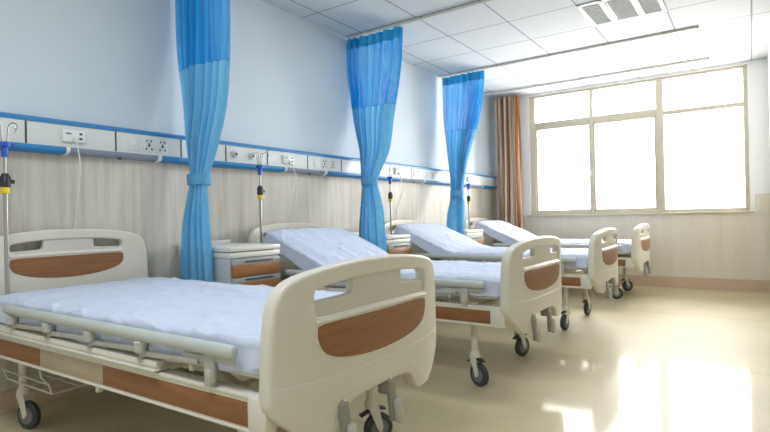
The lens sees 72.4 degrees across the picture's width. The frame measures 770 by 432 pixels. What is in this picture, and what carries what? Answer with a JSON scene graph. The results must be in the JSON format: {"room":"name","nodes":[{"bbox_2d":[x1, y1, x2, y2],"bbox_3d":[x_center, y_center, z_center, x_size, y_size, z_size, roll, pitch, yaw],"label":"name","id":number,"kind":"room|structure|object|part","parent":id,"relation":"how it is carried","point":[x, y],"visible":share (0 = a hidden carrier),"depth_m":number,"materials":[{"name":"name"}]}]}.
{"room":"hospital room","nodes":[
{"label":"hospital room","id":0,"kind":"room"},
{"bbox_2d":[0,0,495,175],"bbox_3d":[-1.001,-0.361,4.276,0.200,2.690,9.478,-1,0,35],"label":"wall","id":1,"kind":"structure","parent":0,"point":[114,63],"depth_m":3.89,"materials":[{"name":"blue paint"}]},
{"bbox_2d":[0,378,94,412],"bbox_3d":[-0.881,0.932,4.208,0.012,0.100,9.078,-1,0,35],"label":"baseboard","id":2,"kind":"structure","parent":1,"relation":"attached to","point":[8,400],"depth_m":2.82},
{"bbox_2d":[0,150,496,392],"bbox_3d":[-0.902,0.309,4.215,0.008,1.345,9.078,-1,0,35],"label":"wall paneling","id":3,"kind":"structure","parent":1,"relation":"attached to","point":[146,199],"depth_m":3.45,"materials":[{"name":"grey wood"}]},
{"bbox_2d":[0,112,496,188],"bbox_3d":[-0.804,-0.449,4.298,0.101,0.194,8.540,-1,0,35],"label":"bedhead wall panel","id":4,"kind":"object","parent":1,"relation":"attached to","point":[34,134],"visible":0.76,"depth_m":3.39,"materials":[{"name":"white plastic"}]},
{"bbox_3d":[-1.730,-0.443,2.922,0.018,0.070,0.118,-1,0,35],"label":"nurse call plate","id":5,"kind":"part","parent":4,"relation":"part of","materials":[{"name":"white plastic"}]},
{"bbox_2d":[74,142,80,228],"bbox_3d":[-1.726,0.041,2.950,0.099,0.909,0.035,-1,0,35],"label":"cord","id":6,"kind":"object","parent":4,"relation":"hanging from","point":[76,142],"visible":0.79,"depth_m":2.96,"materials":[{"name":"white plastic"}]},
{"bbox_2d":[69,148,157,161],"bbox_3d":[-1.622,-0.363,3.150,0.070,0.036,0.550,-1,0,35],"label":"lamp","id":7,"kind":"object","parent":4,"relation":"attached to","point":[112,153],"depth_m":3.14,"materials":[{"name":"white plastic"}]},
{"bbox_2d":[128,136,139,150],"bbox_3d":[-1.534,-0.444,3.213,0.005,0.085,0.075,-1,0,35],"label":"switch plate","id":8,"kind":"object","parent":4,"relation":"attached to","point":[133,141],"depth_m":3.21,"materials":[{"name":"white plastic"}]},
{"bbox_3d":[-1.478,-0.445,3.294,0.005,0.085,0.075,-1,0,35],"label":"socket plate","id":9,"kind":"part","parent":4,"relation":"part of","materials":[{"name":"white plastic"}]},
{"bbox_3d":[-1.426,-0.446,3.369,0.005,0.085,0.075,-1,0,35],"label":"socket plate","id":10,"kind":"part","parent":4,"relation":"part of","materials":[{"name":"white plastic"}]},
{"bbox_2d":[231,150,238,157],"bbox_3d":[-1.089,-0.451,3.837,0.020,0.060,0.060,-1,0,35],"label":"outlet","id":11,"kind":"object","parent":4,"relation":"attached to","point":[234,153],"depth_m":3.83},
{"bbox_2d":[249,152,254,159],"bbox_3d":[-0.998,-0.453,3.967,0.020,0.060,0.060,-1,0,35],"label":"outlet","id":12,"kind":"object","parent":4,"relation":"attached to","point":[252,155],"depth_m":3.96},
{"bbox_3d":[-0.785,-0.459,4.278,0.018,0.070,0.118,-1,0,35],"label":"nurse call plate","id":13,"kind":"part","parent":4,"relation":"part of","materials":[{"name":"white plastic"}]},
{"bbox_2d":[291,164,296,218],"bbox_3d":[-0.752,-0.075,4.334,0.050,0.709,0.122,-1,0,-17],"label":"cord","id":14,"kind":"object","parent":4,"relation":"hanging from","point":[291,164],"visible":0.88,"depth_m":4.33,"materials":[{"name":"white plastic"}]},
{"bbox_2d":[285,167,324,174],"bbox_3d":[-0.693,-0.379,4.483,0.070,0.036,0.490,-1,0,35],"label":"lamp","id":15,"kind":"object","parent":4,"relation":"attached to","point":[300,170],"depth_m":4.48,"materials":[{"name":"white plastic"}]},
{"bbox_2d":[314,158,319,167],"bbox_3d":[-0.592,-0.460,4.566,0.005,0.085,0.075,-1,0,35],"label":"switch plate","id":16,"kind":"object","parent":4,"relation":"attached to","point":[316,160],"depth_m":4.56,"materials":[{"name":"white plastic"}]},
{"bbox_3d":[-0.535,-0.461,4.646,0.005,0.085,0.075,-1,0,35],"label":"socket plate","id":17,"kind":"part","parent":4,"relation":"part of","materials":[{"name":"white plastic"}]},
{"bbox_3d":[-0.470,-0.462,4.741,0.005,0.085,0.075,-1,0,35],"label":"socket plate","id":18,"kind":"part","parent":4,"relation":"part of","materials":[{"name":"white plastic"}]},
{"bbox_3d":[0.138,-0.474,5.603,0.018,0.070,0.118,-1,0,35],"label":"nurse call plate","id":19,"kind":"part","parent":4,"relation":"part of","materials":[{"name":"white plastic"}]},
{"bbox_2d":[400,178,423,182],"bbox_3d":[0.282,-0.395,5.882,0.070,0.036,0.500,-1,0,35],"label":"lamp","id":20,"kind":"object","parent":4,"relation":"attached to","point":[412,180],"depth_m":5.89,"materials":[{"name":"white plastic"}]},
{"bbox_2d":[470,184,481,187],"bbox_3d":[1.211,-0.411,7.215,0.070,0.036,0.470,-1,0,35],"label":"lamp","id":21,"kind":"object","parent":4,"relation":"attached to","point":[472,185],"depth_m":7.25,"materials":[{"name":"white plastic"}]},
{"bbox_2d":[0,284,769,431],"bbox_3d":[0.938,0.992,2.940,4.860,0.100,9.478,-1,0,35],"label":"floor","id":22,"kind":"structure","parent":0,"point":[649,358],"depth_m":3.00,"materials":[{"name":"tile"}]},
{"bbox_2d":[0,229,435,431],"bbox_3d":[-0.873,0.514,2.336,2.146,0.924,0.982,-1,0,33],"label":"hospital bed","id":23,"kind":"object","parent":22,"relation":"on","point":[317,356],"visible":0.85,"depth_m":1.74,"materials":[{"name":"plastic"}]},
{"bbox_2d":[0,122,17,324],"bbox_3d":[-1.849,0.066,2.567,0.104,1.043,0.104,-1,0,-39],"label":"pole","id":24,"kind":"object","parent":23,"relation":"attached to","point":[5,179],"visible":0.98,"depth_m":2.56,"materials":[{"name":"silver metal"}]},
{"bbox_3d":[-1.592,0.445,2.247,0.042,0.040,0.042,-1,0,33],"label":"rail knob","id":25,"kind":"part","parent":23,"relation":"part of","materials":[{"name":"beige plastic"}]},
{"bbox_3d":[-1.700,0.714,2.472,0.038,0.180,0.038,-1,0,33],"label":"leg","id":26,"kind":"part","parent":23,"relation":"part of","materials":[{"name":"beige metal"}]},
{"bbox_2d":[0,365,87,394],"bbox_3d":[-1.436,0.691,2.710,0.470,0.176,0.837,-1,0,33],"label":"wire shelf","id":27,"kind":"object","parent":23,"relation":"attached to","point":[23,373],"depth_m":2.45,"materials":[{"name":"white metal"}]},
{"bbox_3d":[-1.328,0.439,2.073,0.042,0.040,0.042,-1,0,33],"label":"rail knob","id":28,"kind":"part","parent":23,"relation":"part of","materials":[{"name":"beige plastic"}]},
{"bbox_3d":[-1.752,0.162,2.913,0.039,0.114,0.634,-1,0,33],"label":"recessed panel","id":29,"kind":"part","parent":23,"relation":"part of","materials":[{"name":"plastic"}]},
{"bbox_3d":[-1.731,0.274,2.900,0.016,0.118,0.593,-1,0,33],"label":"wood panel","id":30,"kind":"part","parent":23,"relation":"part of","materials":[{"name":"brown laminate"}]},
{"bbox_3d":[-1.739,0.328,2.906,0.080,0.514,0.892,-1,0,33],"label":"headboard","id":31,"kind":"part","parent":23,"relation":"part of","materials":[{"name":"plastic"}]},
{"bbox_3d":[-1.065,0.433,1.899,0.042,0.040,0.042,-1,0,33],"label":"rail knob","id":32,"kind":"part","parent":23,"relation":"part of","materials":[{"name":"beige plastic"}]},
{"bbox_3d":[-1.030,0.393,1.873,1.471,0.047,0.030,-1,0,33],"label":"rail","id":33,"kind":"part","parent":23,"relation":"part of","materials":[{"name":"beige plastic"}]},
{"bbox_3d":[-0.801,0.428,1.724,0.042,0.040,0.042,-1,0,33],"label":"rail knob","id":34,"kind":"part","parent":23,"relation":"part of","materials":[{"name":"beige plastic"}]},
{"bbox_3d":[-0.863,0.561,2.330,1.890,0.090,0.860,-1,0,33],"label":"cross frame","id":35,"kind":"part","parent":23,"relation":"part of","materials":[{"name":"beige metal"}]},
{"bbox_2d":[0,277,343,375],"bbox_3d":[-0.861,0.410,2.325,1.866,0.144,0.919,-1,0,33],"label":"mattress","id":36,"kind":"object","parent":23,"relation":"on","point":[210,311],"visible":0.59,"depth_m":2.05,"materials":[{"name":"white fabric"}]},
{"bbox_3d":[-0.047,0.393,1.789,0.089,0.514,0.944,-1,0,33],"label":"footboard","id":37,"kind":"part","parent":23,"relation":"part of","materials":[{"name":"plastic"}]},
{"bbox_3d":[-0.037,0.243,1.781,0.042,0.146,0.689,-1,0,33],"label":"recessed panel","id":38,"kind":"part","parent":23,"relation":"part of","materials":[{"name":"plastic"}]},
{"bbox_3d":[-0.062,0.680,2.214,0.038,0.180,0.038,-1,0,33],"label":"leg","id":39,"kind":"part","parent":23,"relation":"part of","materials":[{"name":"beige metal"}]},
{"bbox_3d":[-0.014,0.376,1.767,0.017,0.129,0.627,-1,0,33],"label":"wood panel","id":40,"kind":"part","parent":23,"relation":"part of","materials":[{"name":"brown laminate"}]},
{"bbox_2d":[179,239,280,286],"bbox_3d":[-1.026,0.575,3.511,0.541,0.815,0.417,-1,0,35],"label":"base cabinet","id":41,"kind":"object","parent":22,"relation":"on","point":[233,263],"visible":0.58,"depth_m":3.32,"materials":[{"name":"white plastic"}]},
{"bbox_2d":[179,249,279,258],"bbox_3d":[-1.038,0.246,3.516,0.526,0.034,0.413,-1,0,35],"label":"bedside cabinet top","id":42,"kind":"object","parent":41,"relation":"on","point":[216,253],"depth_m":3.30,"materials":[{"name":"white plastic"}]},
{"bbox_3d":[-0.820,0.398,3.366,0.019,0.036,0.395,-1,0,35],"label":"drawer","id":43,"kind":"part","parent":41,"relation":"part of","materials":[{"name":"white plastic"}]},
{"bbox_3d":[-0.822,0.285,3.366,0.019,0.036,0.395,-1,0,35],"label":"drawer","id":44,"kind":"part","parent":41,"relation":"part of","materials":[{"name":"white plastic"}]},
{"bbox_3d":[-0.803,0.283,3.371,0.006,0.010,0.229,-1,0,35],"label":"handle","id":45,"kind":"part","parent":41,"relation":"part of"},
{"bbox_3d":[-0.801,0.396,3.371,0.006,0.010,0.229,-1,0,35],"label":"handle","id":46,"kind":"part","parent":41,"relation":"part of","materials":[{"name":"grey metal"}]},
{"bbox_2d":[352,232,410,253],"bbox_3d":[-0.078,0.559,4.871,0.541,0.815,0.393,-1,0,35],"label":"base cabinet","id":47,"kind":"object","parent":22,"relation":"on","point":[396,243],"visible":0.21,"depth_m":4.72,"materials":[{"name":"white plastic"}]},
{"bbox_2d":[386,238,409,243],"bbox_3d":[-0.090,0.230,4.877,0.526,0.034,0.389,-1,0,35],"label":"tray","id":48,"kind":"object","parent":47,"relation":"on","point":[388,240],"depth_m":4.72,"materials":[{"name":"white plastic"}]},
{"bbox_3d":[0.126,0.269,4.726,0.019,0.036,0.371,-1,0,35],"label":"drawer","id":49,"kind":"part","parent":47,"relation":"part of","materials":[{"name":"white plastic"}]},
{"bbox_2d":[248,223,561,386],"bbox_3d":[0.086,0.498,3.668,2.146,0.924,0.982,-1,0,35],"label":"hospital bed","id":50,"kind":"object","parent":22,"relation":"on","point":[531,285],"visible":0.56,"depth_m":2.92,"materials":[{"name":"plastic"}]},
{"bbox_2d":[250,152,268,242],"bbox_3d":[-0.918,0.050,3.893,0.104,1.043,0.104,-1,0,-39],"label":"pole","id":51,"kind":"object","parent":50,"relation":"attached to","point":[260,190],"visible":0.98,"depth_m":3.88,"materials":[{"name":"silver metal"}]},
{"bbox_3d":[-0.767,0.312,4.256,0.080,0.514,0.892,-1,0,35],"label":"headboard","id":52,"kind":"part","parent":50,"relation":"part of","materials":[{"name":"plastic"}]},
{"bbox_2d":[262,227,501,298],"bbox_3d":[0.111,0.270,3.651,1.834,0.390,0.916,-1,0,35],"label":"mattress","id":53,"kind":"object","parent":50,"relation":"on","point":[307,248],"visible":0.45,"depth_m":3.67,"materials":[{"name":"white fabric"}]},
{"bbox_3d":[-0.080,0.377,3.209,1.471,0.047,0.030,-1,0,35],"label":"rail","id":54,"kind":"part","parent":50,"relation":"part of","materials":[{"name":"beige plastic"}]},
{"bbox_3d":[0.096,0.545,3.662,1.890,0.090,0.860,-1,0,35],"label":"cross frame","id":55,"kind":"part","parent":50,"relation":"part of","materials":[{"name":"beige metal"}]},
{"bbox_3d":[0.504,0.670,2.964,0.038,0.180,0.038,-1,0,35],"label":"leg","id":56,"kind":"part","parent":50,"relation":"part of","materials":[{"name":"beige metal"}]},
{"bbox_3d":[0.901,0.377,3.104,0.089,0.514,0.944,-1,0,35],"label":"footboard","id":57,"kind":"part","parent":50,"relation":"part of","materials":[{"name":"plastic"}]},
{"bbox_3d":[0.910,0.227,3.096,0.042,0.146,0.689,-1,0,35],"label":"recessed panel","id":58,"kind":"part","parent":50,"relation":"part of","materials":[{"name":"plastic"}]},
{"bbox_3d":[0.933,0.360,3.082,0.017,0.129,0.627,-1,0,35],"label":"wood panel","id":59,"kind":"part","parent":50,"relation":"part of","materials":[{"name":"brown laminate"}]},
{"bbox_2d":[464,229,483,244],"bbox_3d":[0.832,0.544,6.176,0.541,0.815,0.445,-1,0,35],"label":"base cabinet","id":60,"kind":"object","parent":22,"relation":"on","point":[475,234],"visible":0.2,"depth_m":6.06,"materials":[{"name":"white plastic"}]},
{"bbox_2d":[464,232,482,235],"bbox_3d":[0.819,0.215,6.182,0.526,0.034,0.441,-1,0,35],"label":"tray","id":61,"kind":"object","parent":60,"relation":"on","point":[466,233],"depth_m":5.99,"materials":[{"name":"white plastic"}]},
{"bbox_3d":[1.036,0.254,6.031,0.019,0.036,0.423,-1,0,35],"label":"drawer","id":62,"kind":"part","parent":60,"relation":"part of","materials":[{"name":"white plastic"}]},
{"bbox_2d":[385,220,617,329],"bbox_3d":[1.060,0.482,5.031,2.146,0.924,0.982,-1,0,34],"label":"hospital bed","id":63,"kind":"object","parent":22,"relation":"on","point":[602,270],"visible":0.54,"depth_m":4.31,"materials":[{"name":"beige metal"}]},
{"bbox_2d":[383,167,396,233],"bbox_3d":[0.059,0.034,5.268,0.104,1.043,0.104,-1,0,-39],"label":"pole","id":64,"kind":"object","parent":63,"relation":"attached to","point":[390,195],"visible":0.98,"depth_m":5.26,"materials":[{"name":"silver metal"}]},
{"bbox_3d":[0.197,0.296,5.605,0.080,0.514,0.892,-1,0,34],"label":"headboard","id":65,"kind":"part","parent":63,"relation":"part of","materials":[{"name":"plastic"}]},
{"bbox_2d":[393,223,588,268],"bbox_3d":[1.085,0.253,5.014,1.834,0.390,0.916,-1,0,34],"label":"mattress","id":66,"kind":"object","parent":63,"relation":"on","point":[433,238],"visible":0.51,"depth_m":5.00,"materials":[{"name":"white fabric"}]},
{"bbox_3d":[0.900,0.361,4.568,1.471,0.047,0.030,-1,0,34],"label":"rail","id":67,"kind":"part","parent":63,"relation":"part of","materials":[{"name":"grey plastic"}]},
{"bbox_3d":[1.489,0.654,4.333,0.038,0.180,0.038,-1,0,34],"label":"leg","id":68,"kind":"part","parent":63,"relation":"part of","materials":[{"name":"beige metal"}]},
{"bbox_3d":[1.070,0.529,5.024,1.890,0.090,0.860,-1,0,34],"label":"cross frame","id":69,"kind":"part","parent":63,"relation":"part of","materials":[{"name":"beige metal"}]},
{"bbox_3d":[1.884,0.360,4.479,0.089,0.514,0.944,-1,0,34],"label":"footboard","id":70,"kind":"part","parent":63,"relation":"part of","materials":[{"name":"plastic"}]},
{"bbox_3d":[1.893,0.210,4.471,0.042,0.146,0.689,-1,0,34],"label":"recessed panel","id":71,"kind":"part","parent":63,"relation":"part of","materials":[{"name":"plastic"}]},
{"bbox_3d":[1.916,0.344,4.457,0.017,0.129,0.627,-1,0,34],"label":"wood panel","id":72,"kind":"part","parent":63,"relation":"part of","materials":[{"name":"brown laminate"}]},
{"bbox_2d":[464,218,651,298],"bbox_3d":[2.102,0.465,6.526,2.146,0.924,0.982,-1,0,34],"label":"hospital bed","id":73,"kind":"object","parent":22,"relation":"on","point":[639,257],"visible":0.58,"depth_m":5.83,"materials":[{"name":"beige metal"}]},
{"bbox_2d":[465,176,473,228],"bbox_3d":[1.066,0.017,6.669,0.104,1.043,0.104,-1,0,-39],"label":"pole","id":74,"kind":"object","parent":73,"relation":"attached to","point":[468,184],"visible":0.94,"depth_m":6.66,"materials":[{"name":"silver metal"}]},
{"bbox_3d":[1.244,0.278,7.107,0.080,0.514,0.892,-1,0,34],"label":"headboard","id":75,"kind":"part","parent":73,"relation":"part of","materials":[{"name":"plastic"}]},
{"bbox_2d":[474,220,630,253],"bbox_3d":[2.127,0.236,6.509,1.834,0.390,0.916,-1,0,34],"label":"mattress","id":76,"kind":"object","parent":73,"relation":"on","point":[503,231],"visible":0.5,"depth_m":6.53,"materials":[{"name":"white fabric"}]},
{"bbox_3d":[1.939,0.343,6.065,1.471,0.047,0.030,-1,0,34],"label":"rail","id":77,"kind":"part","parent":73,"relation":"part of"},
{"bbox_3d":[2.922,0.343,5.968,0.089,0.514,0.944,-1,0,34],"label":"footboard","id":78,"kind":"part","parent":73,"relation":"part of","materials":[{"name":"plastic"}]},
{"bbox_3d":[2.931,0.193,5.960,0.042,0.146,0.689,-1,0,34],"label":"recessed panel","id":79,"kind":"part","parent":73,"relation":"part of","materials":[{"name":"plastic"}]},
{"bbox_3d":[2.954,0.326,5.946,0.017,0.129,0.627,-1,0,34],"label":"wood panel","id":80,"kind":"part","parent":73,"relation":"part of","materials":[{"name":"brown laminate"}]},
{"bbox_2d":[261,0,769,99],"bbox_3d":[0.881,-1.798,2.947,4.860,0.100,9.478,-1,0,35],"label":"ceiling","id":81,"kind":"structure","parent":0,"point":[495,32],"depth_m":5.13,"materials":[{"name":"tile"}]},
{"bbox_2d":[347,0,493,38],"bbox_3d":[0.781,-1.730,4.257,2.771,0.027,0.045,-1,0,35],"label":"track","id":82,"kind":"object","parent":81,"relation":"attached to","point":[478,2],"visible":1,"depth_m":4.56,"materials":[{"name":"silver metal"}]},
{"bbox_2d":[347,26,402,251],"bbox_3d":[-0.171,-0.510,4.757,0.616,2.357,0.504,-1,0,35],"label":"privacy curtain","id":83,"kind":"object","parent":82,"relation":"hanging from","point":[374,60],"visible":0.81,"depth_m":4.84,"materials":[{"name":"blue fabric"}]},
{"bbox_3d":[-0.143,-0.177,4.755,0.449,1.689,0.579,-1,0,17],"label":"cloth panel","id":84,"kind":"part","parent":83,"relation":"part of","materials":[{"name":"blue fabric"}]},
{"bbox_3d":[-0.092,-1.313,4.896,0.601,0.590,0.137,-1,0,35],"label":"panel","id":85,"kind":"part","parent":83,"relation":"part of","materials":[{"name":"blue fabric"}]},
{"bbox_2d":[495,95,522,242],"bbox_3d":[1.789,-0.452,7.604,0.360,2.535,0.218,-1,0,35],"label":"window curtain","id":86,"kind":"object","parent":81,"relation":"hanging from","point":[508,129],"visible":0.65,"depth_m":7.58,"materials":[{"name":"brown fabric"}]},
{"bbox_2d":[439,26,698,77],"bbox_3d":[1.810,-1.747,5.733,2.771,0.027,0.045,-1,0,35],"label":"track","id":87,"kind":"object","parent":81,"relation":"attached to","point":[694,27],"visible":1,"depth_m":5.56,"materials":[{"name":"silver metal"}]},
{"bbox_2d":[442,70,484,234],"bbox_3d":[0.830,-0.552,6.163,0.560,2.307,0.611,-1,0,35],"label":"privacy curtain","id":88,"kind":"object","parent":87,"relation":"hanging from","point":[462,94],"visible":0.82,"depth_m":6.32,"materials":[{"name":"blue fabric"}]},
{"bbox_3d":[0.817,-0.218,6.168,0.412,1.639,0.649,-1,0,27],"label":"cloth panel","id":89,"kind":"part","parent":88,"relation":"part of","materials":[{"name":"blue fabric"}]},
{"bbox_3d":[0.944,-1.331,6.356,0.554,0.590,0.130,-1,0,35],"label":"panel","id":90,"kind":"part","parent":88,"relation":"part of","materials":[{"name":"blue fabric"}]},
{"bbox_2d":[483,57,708,95],"bbox_3d":[2.538,-1.759,6.768,2.783,0.027,0.045,-1,0,35],"label":"track","id":91,"kind":"object","parent":81,"relation":"attached to","point":[703,59],"visible":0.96,"depth_m":6.62,"materials":[{"name":"silver metal"}]},
{"bbox_2d":[577,0,666,26],"bbox_3d":[2.016,-1.761,4.468,0.600,0.012,0.600,-1,0,35],"label":"ceiling vent","id":92,"kind":"object","parent":81,"relation":"in","point":[599,12],"visible":1,"depth_m":4.50,"materials":[{"name":"white plastic"}]},
{"bbox_3d":[-0.280,-1.712,2.735,2.771,0.027,0.045,-1,0,35],"label":"track","id":93,"kind":"object","parent":81,"relation":"attached to","visible":0},
{"bbox_2d":[175,0,229,281],"bbox_3d":[-1.207,-0.493,3.326,0.531,2.357,0.225,-1,0,35],"label":"privacy curtain","id":94,"kind":"object","parent":93,"relation":"hanging from","point":[202,26],"visible":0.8,"depth_m":3.30,"materials":[{"name":"blue fabric"}]},
{"bbox_3d":[-1.191,-1.277,3.373,0.529,0.625,0.098,-1,0,35],"label":"panel","id":95,"kind":"part","parent":94,"relation":"part of","materials":[{"name":"blue fabric"}]},
{"bbox_2d":[494,58,769,216],"bbox_3d":[3.103,-0.437,7.070,3.340,2.690,0.200,-1,0,35],"label":"wall","id":96,"kind":"structure","parent":0,"point":[757,70],"depth_m":6.13,"materials":[{"name":"white paint"}]},
{"bbox_2d":[497,193,769,279],"bbox_3d":[3.059,0.338,6.982,3.340,1.140,0.008,-1,0,35],"label":"wainscoting","id":97,"kind":"structure","parent":96,"relation":"attached to","point":[703,245],"depth_m":6.45,"materials":[{"name":"beige wood"}]},
{"bbox_2d":[529,65,749,214],"bbox_3d":[3.199,-0.895,6.935,2.620,1.720,0.118,-1,0,35],"label":"window","id":98,"kind":"structure","parent":96,"relation":"in","point":[658,114],"depth_m":6.85,"materials":[{"name":"white plastic"}]},
{"bbox_2d":[527,211,753,215],"bbox_3d":[3.182,-0.026,6.883,2.700,0.018,0.050,-1,0,35],"label":"windowsill","id":99,"kind":"structure","parent":96,"relation":"attached to","point":[721,211],"depth_m":6.72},
{"bbox_2d":[609,274,769,292],"bbox_3d":[3.064,0.838,6.973,3.340,0.140,0.012,-1,0,35],"label":"baseboard","id":100,"kind":"structure","parent":96,"relation":"attached to","point":[747,285],"depth_m":6.42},
{"bbox_2d":[768,39,769,147],"bbox_3d":[2.361,-0.435,1.932,1.320,2.690,9.478,-1,0,35],"label":"wall","id":101,"kind":"structure","parent":0,"point":[769,39],"depth_m":5.76,"materials":[{"name":"white paint"}]}
]}

